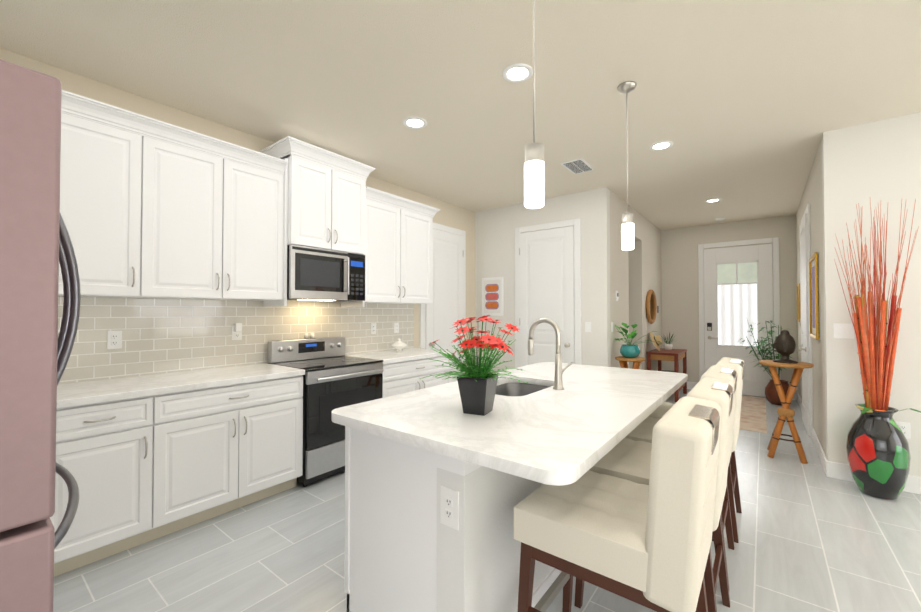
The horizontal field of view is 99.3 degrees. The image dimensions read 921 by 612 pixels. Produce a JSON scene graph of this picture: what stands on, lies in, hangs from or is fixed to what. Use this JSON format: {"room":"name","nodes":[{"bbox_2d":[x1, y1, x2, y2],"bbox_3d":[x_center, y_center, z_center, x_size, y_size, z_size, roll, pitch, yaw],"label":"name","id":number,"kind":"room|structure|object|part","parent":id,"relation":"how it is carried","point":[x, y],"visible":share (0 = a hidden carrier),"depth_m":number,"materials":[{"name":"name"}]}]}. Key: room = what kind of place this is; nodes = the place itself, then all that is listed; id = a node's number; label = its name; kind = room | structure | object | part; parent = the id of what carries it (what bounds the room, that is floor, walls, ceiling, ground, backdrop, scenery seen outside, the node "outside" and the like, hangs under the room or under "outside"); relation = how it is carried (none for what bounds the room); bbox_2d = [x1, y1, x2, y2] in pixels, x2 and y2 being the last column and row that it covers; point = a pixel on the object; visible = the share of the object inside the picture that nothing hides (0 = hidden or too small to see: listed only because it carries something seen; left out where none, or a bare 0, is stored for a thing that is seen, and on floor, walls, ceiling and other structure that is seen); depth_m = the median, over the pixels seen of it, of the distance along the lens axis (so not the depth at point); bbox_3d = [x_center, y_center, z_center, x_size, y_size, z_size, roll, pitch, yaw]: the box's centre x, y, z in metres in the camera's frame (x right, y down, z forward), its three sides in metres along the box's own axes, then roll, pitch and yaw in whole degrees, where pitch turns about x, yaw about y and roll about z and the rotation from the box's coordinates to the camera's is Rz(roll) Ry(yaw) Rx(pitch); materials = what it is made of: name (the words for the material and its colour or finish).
{"room":"kitchen","nodes":[
{"label":"kitchen","id":0,"kind":"room"},
{"bbox_2d":[0,48,474,367],"bbox_3d":[-2.197,-0.028,2.819,0.120,2.850,7.990,-1,-1,38],"label":"wall","id":1,"kind":"structure","parent":0,"point":[454,216],"depth_m":3.10,"materials":[{"name":"paint"}]},
{"bbox_2d":[58,102,145,297],"bbox_3d":[-2.267,-0.580,2.368,0.328,1.040,0.460,-1,-1,38],"label":"upper cabinet","id":2,"kind":"object","parent":1,"relation":"attached to","point":[103,161],"depth_m":2.31,"materials":[{"name":"white wood"}]},
{"bbox_2d":[146,130,287,301],"bbox_3d":[-1.841,-0.572,2.919,0.328,1.040,0.932,-1,-1,38],"label":"upper cabinet","id":3,"kind":"object","parent":1,"relation":"attached to","point":[151,207],"depth_m":2.77,"materials":[{"name":"white wood"}]},
{"bbox_2d":[58,296,413,383],"bbox_3d":[-1.880,0.214,3.119,0.009,0.545,4.260,-1,-1,38],"label":"tile backsplash","id":4,"kind":"structure","parent":1,"relation":"attached to","point":[160,336],"depth_m":2.99,"materials":[{"name":"beige tile"}]},
{"bbox_2d":[107,331,121,348],"bbox_3d":[-2.282,0.223,2.583,0.009,0.120,0.075,-1,-1,38],"label":"outlet","id":5,"kind":"object","parent":4,"relation":"attached to","point":[114,339],"visible":1,"depth_m":2.58,"materials":[{"name":"plastic"}]},
{"bbox_2d":[232,323,241,339],"bbox_3d":[-1.805,0.207,3.175,0.040,0.140,0.075,-1,-1,38],"label":"outlet","id":6,"kind":"object","parent":4,"relation":"attached to","point":[236,335],"depth_m":3.17,"materials":[{"name":"plastic"}]},
{"bbox_3d":[-1.802,0.172,3.173,0.031,0.070,0.050,-1,-1,38],"label":"electrical outlet with plug-in night light","id":7,"kind":"part","parent":6,"relation":"part of","materials":[{"name":"white plastic"}]},
{"bbox_2d":[371,323,375,333],"bbox_3d":[-0.954,0.250,4.299,0.009,0.120,0.075,-1,-1,38],"label":"outlet","id":8,"kind":"object","parent":4,"relation":"attached to","point":[373,328],"visible":1,"depth_m":4.29,"materials":[{"name":"plastic"}]},
{"bbox_2d":[394,323,398,332],"bbox_3d":[-0.746,0.254,4.568,0.009,0.120,0.075,-1,-1,38],"label":"outlet","id":9,"kind":"object","parent":4,"relation":"attached to","point":[396,327],"visible":1,"depth_m":4.56,"materials":[{"name":"plastic"}]},
{"bbox_2d":[260,136,374,254],"bbox_3d":[-1.269,-0.909,3.551,0.465,0.835,0.872,-1,-1,38],"label":"upper cabinet","id":10,"kind":"object","parent":1,"relation":"attached to","point":[326,199],"visible":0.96,"depth_m":3.38,"materials":[{"name":"white wood"}]},
{"bbox_2d":[287,245,364,300],"bbox_3d":[-1.267,-0.270,3.540,0.448,0.437,0.744,-1,-1,38],"label":"microwave","id":11,"kind":"object","parent":10,"relation":"attached to","point":[315,274],"visible":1,"depth_m":3.39,"materials":[{"name":"metal"}]},
{"bbox_2d":[340,194,433,305],"bbox_3d":[-0.773,-0.550,4.299,0.328,1.040,1.038,-1,-1,38],"label":"upper cabinet","id":12,"kind":"object","parent":1,"relation":"attached to","point":[398,254],"depth_m":4.16,"materials":[{"name":"white wood"}]},
{"bbox_2d":[420,222,465,372],"bbox_3d":[-0.217,0.174,5.260,0.020,2.520,0.930,-1,-1,38],"label":"door frame","id":13,"kind":"structure","parent":1,"relation":"attached to","point":[440,227],"depth_m":5.42,"materials":[{"name":"white wood"}]},
{"bbox_2d":[425,229,462,381],"bbox_3d":[-0.182,0.214,5.233,0.103,2.420,0.762,-1,-1,38],"label":"door","id":14,"kind":"structure","parent":1,"relation":"in","point":[443,311],"depth_m":5.25,"materials":[{"name":"white wood"}]},
{"bbox_2d":[0,0,920,229],"bbox_3d":[2.008,-1.522,1.642,8.400,0.100,11.400,-1,-1,38],"label":"ceiling","id":15,"kind":"structure","parent":0,"point":[742,105],"depth_m":2.52,"materials":[{"name":"beige paint"}]},
{"bbox_2d":[403,117,426,128],"bbox_3d":[-0.358,-1.445,3.093,0.189,0.008,0.189,-1,-1,38],"label":"recessed light","id":16,"kind":"object","parent":15,"relation":"in","point":[415,122],"visible":1,"depth_m":3.09,"materials":[{"name":"white plastic"}]},
{"bbox_2d":[502,63,532,81],"bbox_3d":[0.358,-1.455,2.450,0.189,0.008,0.189,-1,-1,38],"label":"recessed light","id":17,"kind":"object","parent":15,"relation":"in","point":[519,72],"visible":1,"depth_m":2.44,"materials":[{"name":"white plastic"}]},
{"bbox_2d":[524,0,543,208],"bbox_3d":[0.288,-0.930,1.534,0.120,1.084,0.120,-1,-1,38],"label":"pendant light","id":18,"kind":"object","parent":15,"relation":"hanging from","point":[534,178],"visible":1,"depth_m":1.50,"materials":[{"name":"white glass"}]},
{"bbox_2d":[560,158,594,173],"bbox_3d":[1.206,-1.429,4.019,0.220,0.010,0.380,-1,-1,38],"label":"ceiling vent","id":19,"kind":"object","parent":15,"relation":"in","point":[578,166],"visible":1,"depth_m":4.00,"materials":[{"name":"white metal"}]},
{"bbox_2d":[617,81,636,249],"bbox_3d":[1.102,-0.914,2.586,0.120,1.084,0.120,-1,-1,38],"label":"pendant light","id":20,"kind":"object","parent":15,"relation":"hanging from","point":[627,225],"visible":1,"depth_m":2.56,"materials":[{"name":"white glass"}]},
{"bbox_2d":[650,141,672,149],"bbox_3d":[1.804,-1.438,3.518,0.189,0.008,0.189,-1,-1,38],"label":"recessed light","id":21,"kind":"object","parent":15,"relation":"in","point":[662,145],"visible":1,"depth_m":3.51,"materials":[{"name":"white plastic"}]},
{"bbox_2d":[704,198,720,202],"bbox_3d":[3.381,-1.412,5.244,0.189,0.008,0.189,-1,-1,38],"label":"recessed light","id":22,"kind":"object","parent":15,"relation":"in","point":[712,200],"visible":0.96,"depth_m":5.24,"materials":[{"name":"white plastic"}]},
{"bbox_2d":[53,389,920,611],"bbox_3d":[2.008,1.428,1.596,8.400,0.100,11.400,-1,-1,38],"label":"floor","id":23,"kind":"structure","parent":0,"point":[812,537],"depth_m":2.17,"materials":[{"name":"tile"}]},
{"bbox_2d":[0,59,80,611],"bbox_3d":[-1.297,0.464,0.605,0.905,1.757,1.004,-1,-1,38],"label":"refrigerator","id":24,"kind":"object","parent":23,"relation":"on","point":[36,247],"visible":1,"depth_m":0.64,"materials":[{"name":"pink metal"}]},
{"bbox_2d":[50,395,157,576],"bbox_3d":[-2.152,0.952,2.256,0.618,0.872,0.460,-1,-1,38],"label":"base cabinet","id":25,"kind":"object","parent":23,"relation":"on","point":[142,470],"depth_m":2.10,"materials":[{"name":"white wood"}]},
{"bbox_2d":[158,375,302,537],"bbox_3d":[-1.726,0.960,2.806,0.618,0.872,0.932,-1,-1,38],"label":"base cabinet","id":26,"kind":"object","parent":23,"relation":"on","point":[222,449],"depth_m":2.56,"materials":[{"name":"white wood"}]},
{"bbox_2d":[268,337,382,486],"bbox_3d":[-1.156,0.854,3.437,0.693,1.105,0.748,-1,-1,38],"label":"range","id":27,"kind":"object","parent":23,"relation":"on","point":[334,377],"visible":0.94,"depth_m":3.19,"materials":[{"name":"metal"}]},
{"bbox_2d":[304,333,313,338],"bbox_3d":[-1.404,0.276,3.635,0.039,0.055,0.099,-1,-1,38],"label":"shaker","id":28,"kind":"object","parent":27,"relation":"on","point":[306,335],"visible":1,"depth_m":3.61,"materials":[{"name":"white ceramic"}]},
{"bbox_2d":[382,356,451,397],"bbox_3d":[-0.658,0.982,4.186,0.618,0.872,1.038,-1,-1,38],"label":"base cabinet","id":29,"kind":"object","parent":23,"relation":"on","point":[404,376],"depth_m":3.93,"materials":[{"name":"white wood"}]},
{"bbox_2d":[57,348,453,408],"bbox_3d":[-1.630,0.503,2.921,0.638,0.040,4.260,-1,-1,38],"label":"countertop","id":30,"kind":"structure","parent":29,"relation":"on","point":[88,392],"depth_m":2.53,"materials":[{"name":"white stone"}]},
{"bbox_2d":[391,338,407,351],"bbox_3d":[-0.672,0.429,4.293,0.190,0.150,0.190,-1,-1,38],"label":"bowl","id":31,"kind":"object","parent":30,"relation":"on","point":[399,345],"visible":1,"depth_m":4.24,"materials":[{"name":"white ceramic"}]},
{"bbox_2d":[334,422,631,611],"bbox_3d":[0.361,0.955,2.377,0.743,0.872,2.097,-1,-1,38],"label":"kitchen island","id":32,"kind":"object","parent":23,"relation":"on","point":[408,455],"depth_m":1.54,"materials":[{"name":"white paint"}]},
{"bbox_2d":[440,485,458,529],"bbox_3d":[-0.040,0.715,1.388,0.082,0.135,0.009,-1,-1,38],"label":"outlet","id":33,"kind":"object","parent":32,"relation":"attached to","point":[449,508],"visible":1,"depth_m":1.38,"materials":[{"name":"plastic"}]},
{"bbox_2d":[331,362,687,485],"bbox_3d":[0.514,0.493,2.261,1.120,0.040,2.200,-1,-1,38],"label":"island countertop","id":34,"kind":"structure","parent":32,"relation":"on","point":[549,436],"depth_m":1.61,"materials":[{"name":"white stone"}]},
{"bbox_2d":[420,315,527,415],"bbox_3d":[0.073,0.251,1.754,0.498,0.428,0.520,-1,-1,38],"label":"potted flowers","id":35,"kind":"object","parent":34,"relation":"on","point":[477,384],"visible":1,"depth_m":1.67,"materials":[{"name":"plant"}]},
{"bbox_2d":[495,378,553,397],"bbox_3d":[0.325,0.616,2.342,0.432,0.228,0.632,-1,-1,38],"label":"sink","id":36,"kind":"object","parent":34,"relation":"in","point":[513,387],"depth_m":2.62,"materials":[{"name":"silver metal"}]},
{"bbox_2d":[528,318,572,389],"bbox_3d":[0.526,0.271,2.320,0.228,0.404,0.164,-1,-1,38],"label":"faucet","id":37,"kind":"object","parent":34,"relation":"on","point":[558,381],"visible":1,"depth_m":2.22,"materials":[{"name":"silver metal"}]},
{"bbox_2d":[514,396,720,611],"bbox_3d":[0.559,0.853,1.386,0.595,1.043,0.478,-1,-1,38],"label":"bar stool","id":38,"kind":"object","parent":23,"relation":"on","point":[647,546],"visible":0.92,"depth_m":1.18,"materials":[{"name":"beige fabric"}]},
{"bbox_2d":[615,356,644,368],"bbox_3d":[2.018,1.024,4.655,0.328,0.817,0.328,-1,-1,38],"label":"stand","id":39,"kind":"object","parent":23,"relation":"on","point":[623,361],"visible":0.33,"depth_m":4.58,"materials":[{"name":"wood"}]},
{"bbox_2d":[615,322,660,357],"bbox_3d":[2.071,0.406,4.594,0.550,0.415,0.582,-1,-1,38],"label":"pothos","id":40,"kind":"object","parent":39,"relation":"on","point":[628,350],"visible":1,"depth_m":4.60,"materials":[{"name":"ceramic"}]},
{"bbox_2d":[574,377,733,611],"bbox_3d":[0.898,0.860,1.807,0.595,1.043,0.478,-1,-1,38],"label":"bar stool","id":41,"kind":"object","parent":23,"relation":"on","point":[627,459],"visible":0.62,"depth_m":1.68,"materials":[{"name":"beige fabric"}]},
{"bbox_2d":[647,348,686,401],"bbox_3d":[3.339,1.086,6.312,0.440,0.730,0.840,-1,-1,38],"label":"console table","id":42,"kind":"object","parent":23,"relation":"on","point":[674,355],"visible":0.52,"depth_m":6.09,"materials":[{"name":"red wood"}]},
{"bbox_2d":[650,332,662,350],"bbox_3d":[3.122,0.564,6.236,0.174,0.300,0.329,-1,-1,38],"label":"straw hat","id":43,"kind":"object","parent":42,"relation":"on","point":[655,338],"visible":1,"depth_m":6.18,"materials":[{"name":"wicker"}]},
{"bbox_2d":[661,333,675,349],"bbox_3d":[3.402,0.564,6.421,0.336,0.316,0.347,-1,-1,38],"label":"potted plant","id":44,"kind":"object","parent":42,"relation":"on","point":[668,346],"depth_m":6.40,"materials":[{"name":"white ceramic"}]},
{"bbox_2d":[625,365,736,589],"bbox_3d":[1.220,0.867,2.240,0.595,1.043,0.478,-1,-1,38],"label":"bar stool","id":45,"kind":"object","parent":23,"relation":"on","point":[642,430],"visible":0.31,"depth_m":2.16,"materials":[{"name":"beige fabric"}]},
{"bbox_2d":[648,357,743,542],"bbox_3d":[1.550,0.873,2.642,0.595,1.043,0.478,-1,-1,38],"label":"bar stool","id":46,"kind":"object","parent":23,"relation":"on","point":[662,410],"visible":0.35,"depth_m":2.39,"materials":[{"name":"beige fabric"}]},
{"bbox_2d":[739,395,766,432],"bbox_3d":[3.812,1.434,5.480,0.740,0.008,2.250,-1,-1,38],"label":"entry rug","id":47,"kind":"object","parent":23,"relation":"on","point":[753,414],"visible":0.46,"depth_m":5.14,"materials":[{"name":"beige fabric"}]},
{"bbox_2d":[737,317,794,405],"bbox_3d":[4.511,0.804,5.822,0.762,1.279,0.894,-1,-1,38],"label":"bamboo","id":48,"kind":"object","parent":23,"relation":"on","point":[771,395],"visible":0.62,"depth_m":5.75,"materials":[{"name":"green plant"}]},
{"bbox_2d":[759,360,813,463],"bbox_3d":[3.055,0.974,3.676,0.397,0.888,0.397,-1,-1,38],"label":"stand","id":49,"kind":"object","parent":23,"relation":"on","point":[785,412],"visible":0.94,"depth_m":3.63,"materials":[{"name":"wood"}]},
{"bbox_2d":[773,330,797,363],"bbox_3d":[3.054,0.378,3.686,0.182,0.303,0.180,-1,-1,38],"label":"vase","id":50,"kind":"object","parent":49,"relation":"on","point":[784,345],"visible":1,"depth_m":3.64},
{"bbox_2d":[834,199,920,499],"bbox_3d":[3.108,0.292,2.849,0.552,2.211,0.428,-1,-1,38],"label":"floor vase","id":51,"kind":"object","parent":23,"relation":"on","point":[878,452],"visible":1,"depth_m":2.87,"materials":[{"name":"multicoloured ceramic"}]},
{"bbox_2d":[475,187,610,371],"bbox_3d":[1.022,0.010,5.303,1.930,2.850,0.120,-1,-1,38],"label":"wall","id":52,"kind":"structure","parent":0,"point":[495,242],"depth_m":5.02,"materials":[{"name":"paint"}]},
{"bbox_2d":[482,277,502,315],"bbox_3d":[0.460,-0.135,5.649,0.360,0.550,0.022,-1,-1,38],"label":"artwork","id":53,"kind":"object","parent":52,"relation":"attached to","point":[492,296],"visible":0.98,"depth_m":5.63,"materials":[{"name":"paper"}]},
{"bbox_2d":[519,226,574,366],"bbox_3d":[1.097,0.212,5.096,0.761,2.420,0.103,-1,-1,38],"label":"pantry door","id":54,"kind":"structure","parent":52,"relation":"in","point":[546,273],"depth_m":5.10,"materials":[{"name":"white wood"}]},
{"bbox_2d":[515,218,580,367],"bbox_3d":[1.125,0.172,5.132,0.930,2.520,0.020,-1,-1,38],"label":"door frame","id":55,"kind":"structure","parent":52,"relation":"attached to","point":[576,223],"depth_m":4.93,"materials":[{"name":"white wood"}]},
{"bbox_2d":[585,322,590,331],"bbox_3d":[1.562,0.257,4.797,0.075,0.120,0.010,-1,-1,38],"label":"light switch","id":56,"kind":"object","parent":52,"relation":"attached to","point":[587,326],"visible":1,"depth_m":4.79,"materials":[{"name":"plastic"}]},
{"bbox_2d":[610,190,628,368],"bbox_3d":[1.668,0.012,5.403,1.030,2.850,0.830,-1,-1,38],"label":"wall","id":57,"kind":"structure","parent":0,"point":[619,279],"depth_m":5.02,"materials":[{"name":"paint"}]},
{"bbox_2d":[615,290,618,300],"bbox_3d":[1.982,-0.130,4.954,0.018,0.130,0.090,-1,-1,38],"label":"thermostat","id":58,"kind":"object","parent":57,"relation":"attached to","point":[616,295],"visible":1,"depth_m":4.94,"materials":[{"name":"plastic"}]},
{"bbox_2d":[628,205,641,240],"bbox_3d":[2.191,-1.209,6.016,0.930,0.390,0.750,-1,-1,38],"label":"wall","id":59,"kind":"structure","parent":0,"point":[637,227],"depth_m":5.83,"materials":[{"name":"paint"}]},
{"bbox_2d":[628,215,661,370],"bbox_3d":[2.825,0.035,6.897,1.030,2.850,1.450,-1,-1,38],"label":"wall","id":60,"kind":"structure","parent":0,"point":[644,254],"depth_m":6.16,"materials":[{"name":"paint"}]},
{"bbox_2d":[646,290,656,323],"bbox_3d":[3.106,0.012,6.371,0.058,0.560,0.560,-1,-1,38],"label":"mirror","id":61,"kind":"object","parent":60,"relation":"attached to","point":[651,307],"visible":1,"depth_m":6.40,"materials":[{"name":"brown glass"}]},
{"bbox_2d":[661,215,797,396],"bbox_3d":[4.096,0.035,6.906,3.030,2.850,0.120,-1,-1,38],"label":"wall","id":62,"kind":"structure","parent":0,"point":[679,286],"depth_m":6.83,"materials":[{"name":"paint"}]},
{"bbox_2d":[682,382,696,388],"bbox_3d":[3.905,1.396,6.949,0.550,0.130,0.014,-1,-1,38],"label":"baseboard","id":63,"kind":"structure","parent":62,"relation":"attached to","point":[690,385],"depth_m":6.84,"materials":[{"name":"white wood"}]},
{"bbox_2d":[704,244,773,396],"bbox_3d":[4.536,0.232,6.418,0.920,2.420,0.104,-1,-1,38],"label":"entry door","id":64,"kind":"structure","parent":62,"relation":"in","point":[738,285],"depth_m":6.42,"materials":[{"name":"white wood"}]},
{"bbox_2d":[698,237,780,380],"bbox_3d":[4.563,0.188,6.454,1.090,2.530,0.020,-1,-1,38],"label":"door frame","id":65,"kind":"structure","parent":62,"relation":"attached to","point":[774,241],"depth_m":6.50,"materials":[{"name":"white wood"}]},
{"bbox_2d":[796,137,825,455],"bbox_3d":[4.176,0.000,4.632,0.120,2.850,3.380,-1,-1,38],"label":"wall","id":66,"kind":"structure","parent":0,"point":[812,194],"depth_m":3.74,"materials":[{"name":"paint"}]},
{"bbox_2d":[797,283,800,321],"bbox_3d":[4.691,-0.043,5.422,0.029,0.520,0.400,-1,-1,38],"label":"framed picture","id":67,"kind":"object","parent":66,"relation":"attached to","point":[798,305],"visible":0.73,"depth_m":5.44,"materials":[{"name":"metal"}]},
{"bbox_2d":[796,392,801,411],"bbox_3d":[4.765,1.373,5.482,0.014,0.130,1.280,-1,-1,38],"label":"baseboard","id":68,"kind":"structure","parent":66,"relation":"attached to","point":[798,398],"depth_m":5.67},
{"bbox_2d":[798,214,809,435],"bbox_3d":[4.012,0.204,4.605,0.103,2.420,0.822,-1,-1,38],"label":"hall door","id":69,"kind":"structure","parent":66,"relation":"in","point":[803,349],"depth_m":4.45,"materials":[{"name":"white wood"}]},
{"bbox_2d":[801,203,812,438],"bbox_3d":[4.047,0.164,4.577,0.020,2.520,0.990,-1,-1,38],"label":"door frame","id":70,"kind":"structure","parent":66,"relation":"attached to","point":[807,210],"depth_m":4.20,"materials":[{"name":"white wood"}]},
{"bbox_2d":[809,252,819,339],"bbox_3d":[3.449,-0.088,3.817,0.029,0.800,0.620,-1,-1,38],"label":"framed picture","id":71,"kind":"object","parent":66,"relation":"attached to","point":[814,297],"visible":1,"depth_m":3.79,"materials":[{"name":"metal"}]},
{"bbox_2d":[812,428,826,469],"bbox_3d":[3.370,1.345,3.679,0.014,0.130,1.140,-1,-1,38],"label":"baseboard","id":72,"kind":"structure","parent":66,"relation":"attached to","point":[821,455],"depth_m":3.65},
{"bbox_2d":[822,112,920,476],"bbox_3d":[4.761,-0.041,1.966,4.310,2.850,0.120,-1,-1,38],"label":"wall","id":73,"kind":"structure","parent":0,"point":[876,164],"depth_m":3.09,"materials":[{"name":"paint"}]},
{"bbox_2d":[834,323,853,338],"bbox_3d":[3.100,0.202,3.165,0.120,0.120,0.010,-1,-1,38],"label":"light switch","id":74,"kind":"object","parent":73,"relation":"attached to","point":[846,331],"visible":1,"depth_m":3.16,"materials":[{"name":"plastic"}]},
{"bbox_2d":[824,459,920,494],"bbox_3d":[4.667,1.318,1.933,4.204,0.130,0.014,-1,-1,38],"label":"baseboard","id":75,"kind":"structure","parent":73,"relation":"attached to","point":[840,471],"depth_m":3.14,"materials":[{"name":"white wood"}]},
{"bbox_2d":[896,421,910,438],"bbox_3d":[3.349,0.939,2.961,0.075,0.120,0.009,-1,-1,38],"label":"outlet","id":76,"kind":"object","parent":73,"relation":"attached to","point":[905,427],"visible":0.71,"depth_m":2.95,"materials":[{"name":"plastic"}]}
]}

